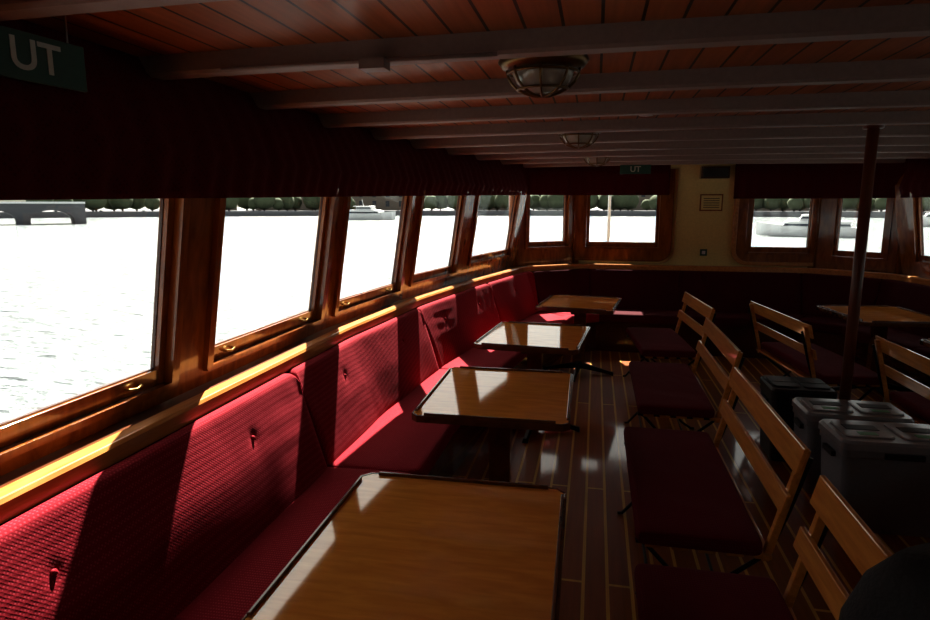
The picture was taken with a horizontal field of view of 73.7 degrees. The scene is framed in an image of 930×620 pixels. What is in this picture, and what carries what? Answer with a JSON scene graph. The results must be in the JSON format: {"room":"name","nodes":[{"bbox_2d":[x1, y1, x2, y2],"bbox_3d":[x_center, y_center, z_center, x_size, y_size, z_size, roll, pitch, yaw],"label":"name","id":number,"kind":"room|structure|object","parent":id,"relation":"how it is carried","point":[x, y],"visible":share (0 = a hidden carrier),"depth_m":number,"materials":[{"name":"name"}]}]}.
{"room":"ship interior","nodes":[
{"label":"ship interior","id":0,"kind":"room"},
{"bbox_2d":[0,187,527,475],"bbox_3d":[-0.869,0.070,3.063,0.708,2.180,9.556,3,10,15],"label":"wall","id":1,"kind":"structure","parent":0,"point":[192,375],"depth_m":2.48,"materials":[{"name":"brown wood"}]},
{"bbox_2d":[0,198,190,462],"bbox_3d":[-1.180,-0.032,1.763,0.202,0.845,1.120,2,10,12],"label":"window","id":2,"kind":"structure","parent":1,"relation":"in","point":[16,429],"depth_m":2.20,"materials":[{"name":"brown wood"}]},
{"bbox_2d":[202,189,338,370],"bbox_3d":[-0.913,-0.247,3.022,0.201,0.840,1.130,2,10,12],"label":"window","id":3,"kind":"structure","parent":1,"relation":"in","point":[213,351],"depth_m":2.98,"materials":[{"name":"brown wood"}]},
{"bbox_2d":[0,19,670,199],"bbox_3d":[-0.390,-0.786,3.209,1.623,0.500,10.253,4,11,24],"label":"window valance","id":4,"kind":"object","parent":1,"relation":"attached to","point":[134,134],"visible":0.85,"depth_m":2.25,"materials":[{"name":"fabric"}]},
{"bbox_2d":[332,196,414,316],"bbox_3d":[-0.610,-0.452,4.216,0.200,0.835,1.083,3,10,16],"label":"window","id":5,"kind":"structure","parent":1,"relation":"in","point":[339,303],"depth_m":4.35,"materials":[{"name":"brown wood"}]},
{"bbox_2d":[408,190,468,286],"bbox_3d":[-0.227,-0.654,5.320,0.195,0.805,0.981,4,10,21],"label":"window","id":6,"kind":"structure","parent":1,"relation":"in","point":[413,277],"depth_m":5.57,"materials":[{"name":"brown wood"}]},
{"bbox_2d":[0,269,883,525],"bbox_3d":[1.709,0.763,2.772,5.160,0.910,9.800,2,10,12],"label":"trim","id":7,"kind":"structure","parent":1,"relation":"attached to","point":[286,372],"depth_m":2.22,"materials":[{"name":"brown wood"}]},
{"bbox_2d":[0,263,929,524],"bbox_3d":[1.729,0.283,2.790,5.560,0.062,10.000,2,10,12],"label":"window ledge","id":8,"kind":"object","parent":1,"relation":"attached to","point":[23,488],"depth_m":2.35,"materials":[{"name":"brown wood"}]},
{"bbox_2d":[467,189,521,265],"bbox_3d":[0.318,-0.898,6.615,0.187,0.755,1.302,4,10,23],"label":"window","id":9,"kind":"structure","parent":1,"relation":"in","point":[479,257],"depth_m":6.86,"materials":[{"name":"brown wood"}]},
{"bbox_2d":[508,196,517,266],"bbox_3d":[0.584,-1.124,7.457,0.116,1.270,0.116,2,10,12],"label":"trim","id":10,"kind":"structure","parent":1,"relation":"attached to","point":[510,197],"depth_m":7.42,"materials":[{"name":"brown wood"}]},
{"bbox_2d":[22,0,929,139],"bbox_3d":[1.857,-1.075,3.180,5.520,0.081,11.350,2,10,12],"label":"ceiling","id":11,"kind":"structure","parent":0,"point":[228,24],"depth_m":1.85,"materials":[{"name":"brown wood"}]},
{"bbox_2d":[0,15,87,91],"bbox_3d":[-1.066,-0.664,1.528,0.015,0.200,0.280,3,10,18],"label":"exit sign","id":12,"kind":"object","parent":11,"relation":"hanging from","point":[25,56],"visible":0.93,"depth_m":1.55,"materials":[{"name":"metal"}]},
{"bbox_2d":[0,0,225,20],"bbox_3d":[1.376,-0.634,0.917,5.380,0.095,0.080,2,10,12],"label":"ceiling beam","id":13,"kind":"structure","parent":11,"relation":"attached to","point":[9,9],"depth_m":1.37,"materials":[{"name":"wood"}]},
{"bbox_2d":[220,51,497,72],"bbox_3d":[-0.346,-0.757,1.914,0.900,0.037,0.060,2,10,12],"label":"cable conduit","id":14,"kind":"object","parent":11,"relation":"attached to","point":[376,64],"visible":1,"depth_m":1.88,"materials":[{"name":"paint"}]},
{"bbox_2d":[138,3,929,79],"bbox_3d":[1.517,-0.747,1.583,5.380,0.095,0.080,2,10,12],"label":"ceiling beam","id":15,"kind":"structure","parent":11,"relation":"attached to","point":[907,20],"depth_m":1.79,"materials":[{"name":"wood"}]},
{"bbox_2d":[498,54,588,97],"bbox_3d":[0.275,-0.818,2.187,0.319,0.135,0.261,2,10,12],"label":"ceiling lamp","id":16,"kind":"object","parent":11,"relation":"attached to","point":[539,77],"visible":0.97,"depth_m":2.12,"materials":[{"name":"gold metal"}]},
{"bbox_2d":[559,132,600,148],"bbox_3d":[0.766,-1.154,4.170,0.319,0.135,0.261,2,10,12],"label":"ceiling lamp","id":17,"kind":"object","parent":11,"relation":"attached to","point":[572,140],"visible":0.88,"depth_m":4.11,"materials":[{"name":"gold metal"}]},
{"bbox_2d":[250,58,929,109],"bbox_3d":[1.658,-0.860,2.249,5.380,0.095,0.080,2,10,12],"label":"ceiling beam","id":18,"kind":"structure","parent":11,"relation":"attached to","point":[900,70],"depth_m":2.42,"materials":[{"name":"wood"}]},
{"bbox_2d":[584,157,609,166],"bbox_3d":[1.307,-1.488,6.144,0.319,0.135,0.261,2,10,12],"label":"ceiling lamp","id":19,"kind":"object","parent":11,"relation":"attached to","point":[592,161],"visible":0.68,"depth_m":6.09,"materials":[{"name":"gold metal"}]},
{"bbox_2d":[318,90,929,127],"bbox_3d":[1.799,-0.972,2.915,5.380,0.095,0.080,2,10,12],"label":"ceiling beam","id":20,"kind":"structure","parent":11,"relation":"attached to","point":[909,98],"depth_m":3.07,"materials":[{"name":"wood"}]},
{"bbox_2d":[620,165,650,173],"bbox_3d":[1.934,-1.621,7.034,0.340,0.150,0.014,2,10,12],"label":"exit sign","id":21,"kind":"object","parent":11,"relation":"attached to","point":[624,169],"visible":0.86,"depth_m":7.03,"materials":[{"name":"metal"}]},
{"bbox_2d":[369,110,929,139],"bbox_3d":[1.940,-1.085,3.581,5.281,0.094,0.080,2,10,12],"label":"ceiling beam","id":22,"kind":"structure","parent":11,"relation":"attached to","point":[884,117],"depth_m":3.70,"materials":[{"name":"wood"}]},
{"bbox_2d":[409,125,929,148],"bbox_3d":[2.081,-1.199,4.247,5.157,0.093,0.080,2,10,12],"label":"ceiling beam","id":23,"kind":"structure","parent":11,"relation":"attached to","point":[896,130],"depth_m":4.31,"materials":[{"name":"wood"}]},
{"bbox_2d":[445,136,929,154],"bbox_3d":[2.222,-1.312,4.913,4.927,0.091,0.080,2,10,12],"label":"ceiling beam","id":24,"kind":"structure","parent":11,"relation":"attached to","point":[919,140],"depth_m":4.95,"materials":[{"name":"wood"}]},
{"bbox_2d":[475,146,929,159],"bbox_3d":[2.363,-1.426,5.578,4.680,0.089,0.080,2,10,12],"label":"ceiling beam","id":25,"kind":"structure","parent":11,"relation":"attached to","point":[840,149],"depth_m":5.59,"materials":[{"name":"wood"}]},
{"bbox_2d":[523,159,905,167],"bbox_3d":[2.646,-1.653,6.910,4.128,0.085,0.080,2,10,12],"label":"ceiling beam","id":26,"kind":"structure","parent":11,"relation":"attached to","point":[761,161],"depth_m":6.84,"materials":[{"name":"wood"}]},
{"bbox_2d":[500,153,929,163],"bbox_3d":[2.504,-1.540,6.244,4.404,0.087,0.080,2,10,12],"label":"ceiling beam","id":27,"kind":"structure","parent":11,"relation":"attached to","point":[824,155],"depth_m":6.18,"materials":[{"name":"wood"}]},
{"bbox_2d":[518,195,573,266],"bbox_3d":[0.993,-0.718,7.724,0.906,2.180,0.050,-5,11,-25],"label":"wall","id":28,"kind":"structure","parent":0,"point":[533,257],"depth_m":7.70,"materials":[{"name":"brown wood"}]},
{"bbox_2d":[525,195,571,249],"bbox_3d":[1.018,-1.134,7.651,0.660,0.755,0.070,-5,11,-25],"label":"window","id":29,"kind":"structure","parent":28,"relation":"in","point":[566,225],"depth_m":7.72,"materials":[{"name":"brown wood"}]},
{"bbox_2d":[572,195,578,263],"bbox_3d":[1.401,-1.190,7.843,0.116,1.270,0.116,2,10,12],"label":"trim","id":30,"kind":"structure","parent":28,"relation":"attached to","point":[574,217],"depth_m":7.83,"materials":[{"name":"brown wood"}]},
{"bbox_2d":[452,351,929,619],"bbox_3d":[1.760,1.209,3.044,5.800,0.060,10.400,2,10,12],"label":"floor","id":31,"kind":"structure","parent":0,"point":[601,552],"depth_m":3.73,"materials":[{"name":"brown wood"}]},
{"bbox_2d":[241,472,566,619],"bbox_3d":[-0.092,1.017,1.808,0.726,0.730,0.876,2,10,11],"label":"dining table","id":32,"kind":"object","parent":31,"relation":"on","point":[395,546],"visible":1,"depth_m":1.70,"materials":[{"name":"brown wood"}]},
{"bbox_2d":[0,269,929,619],"bbox_3d":[1.709,0.769,2.769,5.105,0.900,9.753,2,10,12],"label":"settee","id":33,"kind":"object","parent":31,"relation":"on","point":[197,523],"visible":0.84,"depth_m":2.71,"materials":[{"name":"red fabric"}]},
{"bbox_2d":[412,366,573,481],"bbox_3d":[0.185,0.771,3.262,0.726,0.730,0.876,2,10,11],"label":"dining table","id":34,"kind":"object","parent":31,"relation":"on","point":[502,400],"visible":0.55,"depth_m":3.12,"materials":[{"name":"brown wood"}]},
{"bbox_2d":[474,321,589,443],"bbox_3d":[0.525,0.532,4.672,0.726,0.730,0.876,3,10,17],"label":"dining table","id":35,"kind":"object","parent":31,"relation":"on","point":[533,339],"visible":0.59,"depth_m":4.51,"materials":[{"name":"brown wood"}]},
{"bbox_2d":[535,294,621,381],"bbox_3d":[1.146,0.273,6.206,0.726,0.730,0.876,3,10,19],"label":"dining table","id":36,"kind":"object","parent":31,"relation":"on","point":[578,306],"visible":0.96,"depth_m":6.14,"materials":[{"name":"brown wood"}]},
{"bbox_2d":[623,292,715,376],"bbox_3d":[1.804,0.319,5.582,0.603,0.851,0.980,1,10,7],"label":"slatted bench","id":37,"kind":"object","parent":31,"relation":"on","point":[652,343],"visible":0.73,"depth_m":5.37,"materials":[{"name":"red fabric"}]},
{"bbox_2d":[624,317,744,431],"bbox_3d":[1.428,0.554,4.194,0.603,0.851,1.100,2,10,12],"label":"slatted bench","id":38,"kind":"object","parent":31,"relation":"on","point":[665,390],"visible":0.91,"depth_m":3.94,"materials":[{"name":"red fabric"}]},
{"bbox_2d":[617,367,813,573],"bbox_3d":[1.026,0.793,2.776,0.603,0.851,1.120,2,10,12],"label":"slatted bench","id":39,"kind":"object","parent":31,"relation":"on","point":[685,496],"visible":0.95,"depth_m":2.50,"materials":[{"name":"red fabric"}]},
{"bbox_2d":[634,475,892,619],"bbox_3d":[0.801,0.956,1.815,0.603,0.851,0.460,2,10,12],"label":"folding chair","id":40,"kind":"object","parent":31,"relation":"on","point":[662,592],"visible":0.87,"depth_m":1.85,"materials":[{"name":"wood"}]},
{"bbox_2d":[760,375,836,461],"bbox_3d":[2.212,0.729,4.167,0.404,0.512,0.359,2,10,12],"label":"waste bin","id":41,"kind":"object","parent":31,"relation":"on","point":[779,392],"visible":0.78,"depth_m":4.03,"materials":[{"name":"black plastic"}]},
{"bbox_2d":[748,301,879,400],"bbox_3d":[2.696,0.437,4.884,0.603,0.851,1.120,1,10,5],"label":"slatted bench","id":42,"kind":"object","parent":31,"relation":"on","point":[806,359],"visible":0.66,"depth_m":4.71,"materials":[{"name":"brown wood"}]},
{"bbox_2d":[791,397,914,493],"bbox_3d":[2.261,0.812,3.674,0.564,0.512,0.339,2,10,12],"label":"recycling bin","id":43,"kind":"object","parent":31,"relation":"on","point":[808,412],"visible":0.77,"depth_m":3.59,"materials":[{"name":"grey plastic"}]},
{"bbox_2d":[839,125,884,399],"bbox_3d":[2.433,-0.068,3.866,0.140,2.185,0.140,2,10,12],"label":"support pole","id":44,"kind":"object","parent":31,"relation":"on","point":[872,135],"visible":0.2,"depth_m":3.80,"materials":[{"name":"paint"}]},
{"bbox_2d":[816,305,929,399],"bbox_3d":[3.684,0.384,5.553,0.726,0.730,0.876,1,10,5],"label":"dining table","id":45,"kind":"object","parent":31,"relation":"on","point":[879,317],"visible":0.52,"depth_m":5.49,"materials":[{"name":"brown wood"}]},
{"bbox_2d":[818,419,929,537],"bbox_3d":[2.218,0.879,3.280,0.584,0.512,0.359,2,10,10],"label":"storage box","id":46,"kind":"object","parent":31,"relation":"on","point":[881,469],"visible":0.94,"depth_m":3.15,"materials":[{"name":"grey plastic"}]},
{"bbox_2d":[872,335,929,424],"bbox_3d":[2.783,0.678,3.461,0.603,0.851,1.080,2,10,11],"label":"slatted bench","id":47,"kind":"object","parent":31,"relation":"on","point":[916,404],"visible":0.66,"depth_m":3.74,"materials":[{"name":"brown wood"}]},
{"bbox_2d":[920,338,929,347],"bbox_3d":[3.559,0.638,4.047,0.726,0.730,0.876,1,10,8],"label":"dining table","id":48,"kind":"object","parent":31,"relation":"on","point":[925,342],"visible":1,"depth_m":4.38,"materials":[{"name":"brown wood"}]},
{"bbox_3d":[0.685,1.090,1.024,0.603,0.851,0.600,2,10,12],"label":"folding chair","id":49,"kind":"object","parent":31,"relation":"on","visible":0},
{"bbox_2d":[839,542,929,619],"bbox_3d":[0.792,0.691,1.013,0.347,0.642,0.347,-3,10,-18],"label":"backpack","id":50,"kind":"object","parent":49,"relation":"on","point":[897,587],"visible":1,"depth_m":1.01,"materials":[{"name":"black fabric"}]},
{"bbox_2d":[579,164,806,267],"bbox_3d":[2.762,-0.713,7.635,2.780,2.200,0.050,2,10,12],"label":"wall","id":51,"kind":"structure","parent":0,"point":[694,229],"depth_m":7.52,"materials":[{"name":"beige paint"}]},
{"bbox_2d":[583,195,663,249],"bbox_3d":[1.962,-1.141,7.719,0.960,0.765,0.070,2,10,12],"label":"window","id":52,"kind":"structure","parent":51,"relation":"in","point":[659,208],"depth_m":7.75,"materials":[{"name":"brown wood"}]},
{"bbox_2d":[574,169,678,263],"bbox_3d":[1.979,-1.153,7.675,1.200,1.145,0.050,2,10,12],"label":"trim","id":53,"kind":"structure","parent":51,"relation":"attached to","point":[649,255],"depth_m":7.71,"materials":[{"name":"brown wood"}]},
{"bbox_2d":[700,249,706,255],"bbox_3d":[2.912,-0.702,7.571,0.080,0.080,0.010,2,10,12],"label":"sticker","id":54,"kind":"object","parent":51,"relation":"attached to","point":[703,252],"visible":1,"depth_m":7.57,"materials":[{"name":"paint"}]},
{"bbox_2d":[699,194,722,210],"bbox_3d":[2.959,-1.291,7.450,0.260,0.200,0.027,2,10,12],"label":"vent","id":55,"kind":"object","parent":51,"relation":"attached to","point":[708,202],"visible":1,"depth_m":7.44,"materials":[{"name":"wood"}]},
{"bbox_2d":[699,166,730,178],"bbox_3d":[2.958,-1.627,7.341,0.320,0.140,0.128,2,10,12],"label":"wall speaker","id":56,"kind":"object","parent":51,"relation":"attached to","point":[706,172],"visible":1,"depth_m":7.29,"materials":[{"name":"black plastic"}]},
{"bbox_2d":[731,199,819,266],"bbox_3d":[3.662,-1.095,7.328,0.920,1.145,0.050,2,10,12],"label":"trim","id":57,"kind":"structure","parent":51,"relation":"attached to","point":[740,212],"depth_m":7.40,"materials":[{"name":"brown wood"}]},
{"bbox_2d":[745,199,815,254],"bbox_3d":[3.748,-1.059,7.354,0.770,0.805,0.070,2,10,12],"label":"window","id":58,"kind":"structure","parent":51,"relation":"in","point":[748,250],"depth_m":7.40,"materials":[{"name":"brown wood"}]},
{"bbox_2d":[815,198,897,273],"bbox_3d":[4.419,-0.599,7.018,0.050,2.180,0.906,-8,13,-40],"label":"wall","id":59,"kind":"structure","parent":0,"point":[822,260],"depth_m":7.13,"materials":[{"name":"brown wood"}]},
{"bbox_2d":[807,199,821,267],"bbox_3d":[4.123,-1.095,7.282,0.116,1.270,0.116,2,10,12],"label":"trim","id":60,"kind":"structure","parent":59,"relation":"attached to","point":[815,208],"depth_m":7.26,"materials":[{"name":"brown wood"}]},
{"bbox_2d":[828,198,894,260],"bbox_3d":[4.427,-0.976,6.925,0.070,0.825,0.590,-8,13,-40],"label":"window","id":61,"kind":"structure","parent":59,"relation":"in","point":[872,256],"depth_m":7.05,"materials":[{"name":"brown wood"}]},
{"bbox_2d":[895,173,929,278],"bbox_3d":[4.232,0.248,2.013,0.708,2.180,9.556,1,10,8],"label":"wall","id":62,"kind":"structure","parent":0,"point":[903,216],"depth_m":6.50,"materials":[{"name":"brown wood"}]},
{"bbox_2d":[733,158,929,198],"bbox_3d":[3.922,-0.674,2.289,1.474,0.415,10.216,0,10,0],"label":"window valance","id":63,"kind":"object","parent":62,"relation":"attached to","point":[800,180],"visible":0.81,"depth_m":7.08,"materials":[{"name":"fabric"}]},
{"bbox_2d":[894,247,901,273],"bbox_3d":[4.715,-0.980,6.606,0.116,1.270,0.116,2,10,12],"label":"trim","id":64,"kind":"structure","parent":62,"relation":"attached to","point":[898,270],"depth_m":6.67,"materials":[{"name":"brown wood"}]},
{"bbox_2d":[910,192,929,265],"bbox_3d":[4.612,-0.749,5.731,0.187,0.755,1.302,0,10,0],"label":"window","id":65,"kind":"structure","parent":62,"relation":"in","point":[925,259],"depth_m":6.32,"materials":[{"name":"brown wood"}]},
{"label":"outside","id":66,"kind":"structure","parent":0,"visible":0},
{"bbox_2d":[0,209,929,217],"bbox_3d":[28.696,-19.455,128.638,447.302,1.400,193.600,2,10,12],"label":"quay","id":67,"kind":"object","parent":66,"point":[426,212],"visible":0.41,"depth_m":167.43,"materials":[{"name":"stone"}]},
{"bbox_2d":[26,195,929,211],"bbox_3d":[38.179,-27.111,148.479,280.891,7.080,74.305,2,10,12],"label":"tree line","id":68,"kind":"object","parent":67,"relation":"on","point":[488,202],"visible":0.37,"depth_m":173.97,"materials":[{"name":"green foliage"}]},
{"bbox_2d":[227,195,929,210],"bbox_3d":[49.321,-37.165,167.384,278.450,20.600,72.024,2,10,12],"label":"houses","id":69,"kind":"structure","parent":67,"relation":"on","point":[380,202],"depth_m":197.57,"materials":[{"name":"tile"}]},
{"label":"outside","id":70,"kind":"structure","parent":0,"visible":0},
{"bbox_2d":[0,207,929,422],"bbox_3d":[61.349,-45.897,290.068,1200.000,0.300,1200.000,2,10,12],"label":"water","id":71,"kind":"structure","parent":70,"point":[77,300],"depth_m":26.54,"materials":[{"name":"grey liquid"}]},
{"bbox_2d":[0,202,86,224],"bbox_3d":[-97.412,-11.339,74.357,61.804,3.500,72.035,2,10,12],"label":"bridge","id":72,"kind":"structure","parent":71,"relation":"on","point":[22,212],"depth_m":95.68,"materials":[{"name":"stone"}]},
{"bbox_2d":[349,201,395,219],"bbox_3d":[-19.361,-20.190,124.909,12.000,4.092,3.360,4,10,21],"label":"motor boat","id":73,"kind":"object","parent":71,"relation":"on","point":[363,212],"visible":0.86,"depth_m":123.67,"materials":[{"name":"white paint"}]},
{"bbox_2d":[756,214,856,237],"bbox_3d":[32.759,-8.522,58.994,9.000,3.069,2.520,5,11,26],"label":"motor boat","id":74,"kind":"object","parent":71,"relation":"on","point":[792,228],"visible":0.52,"depth_m":58.80,"materials":[{"name":"white paint"}]},
{"bbox_2d":[923,213,929,226],"bbox_3d":[67.420,-13.584,85.854,12.000,4.092,3.360,6,11,31],"label":"motor boat","id":75,"kind":"object","parent":71,"relation":"on","point":[926,218],"visible":0.31,"depth_m":86.54,"materials":[{"name":"white paint"}]},
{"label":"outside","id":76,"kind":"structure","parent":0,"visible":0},
{"bbox_2d":[607,195,610,241],"bbox_3d":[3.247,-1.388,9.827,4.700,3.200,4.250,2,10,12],"label":"flagpole","id":77,"kind":"object","parent":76,"point":[609,196],"visible":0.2,"depth_m":10.59,"materials":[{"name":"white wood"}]}
]}

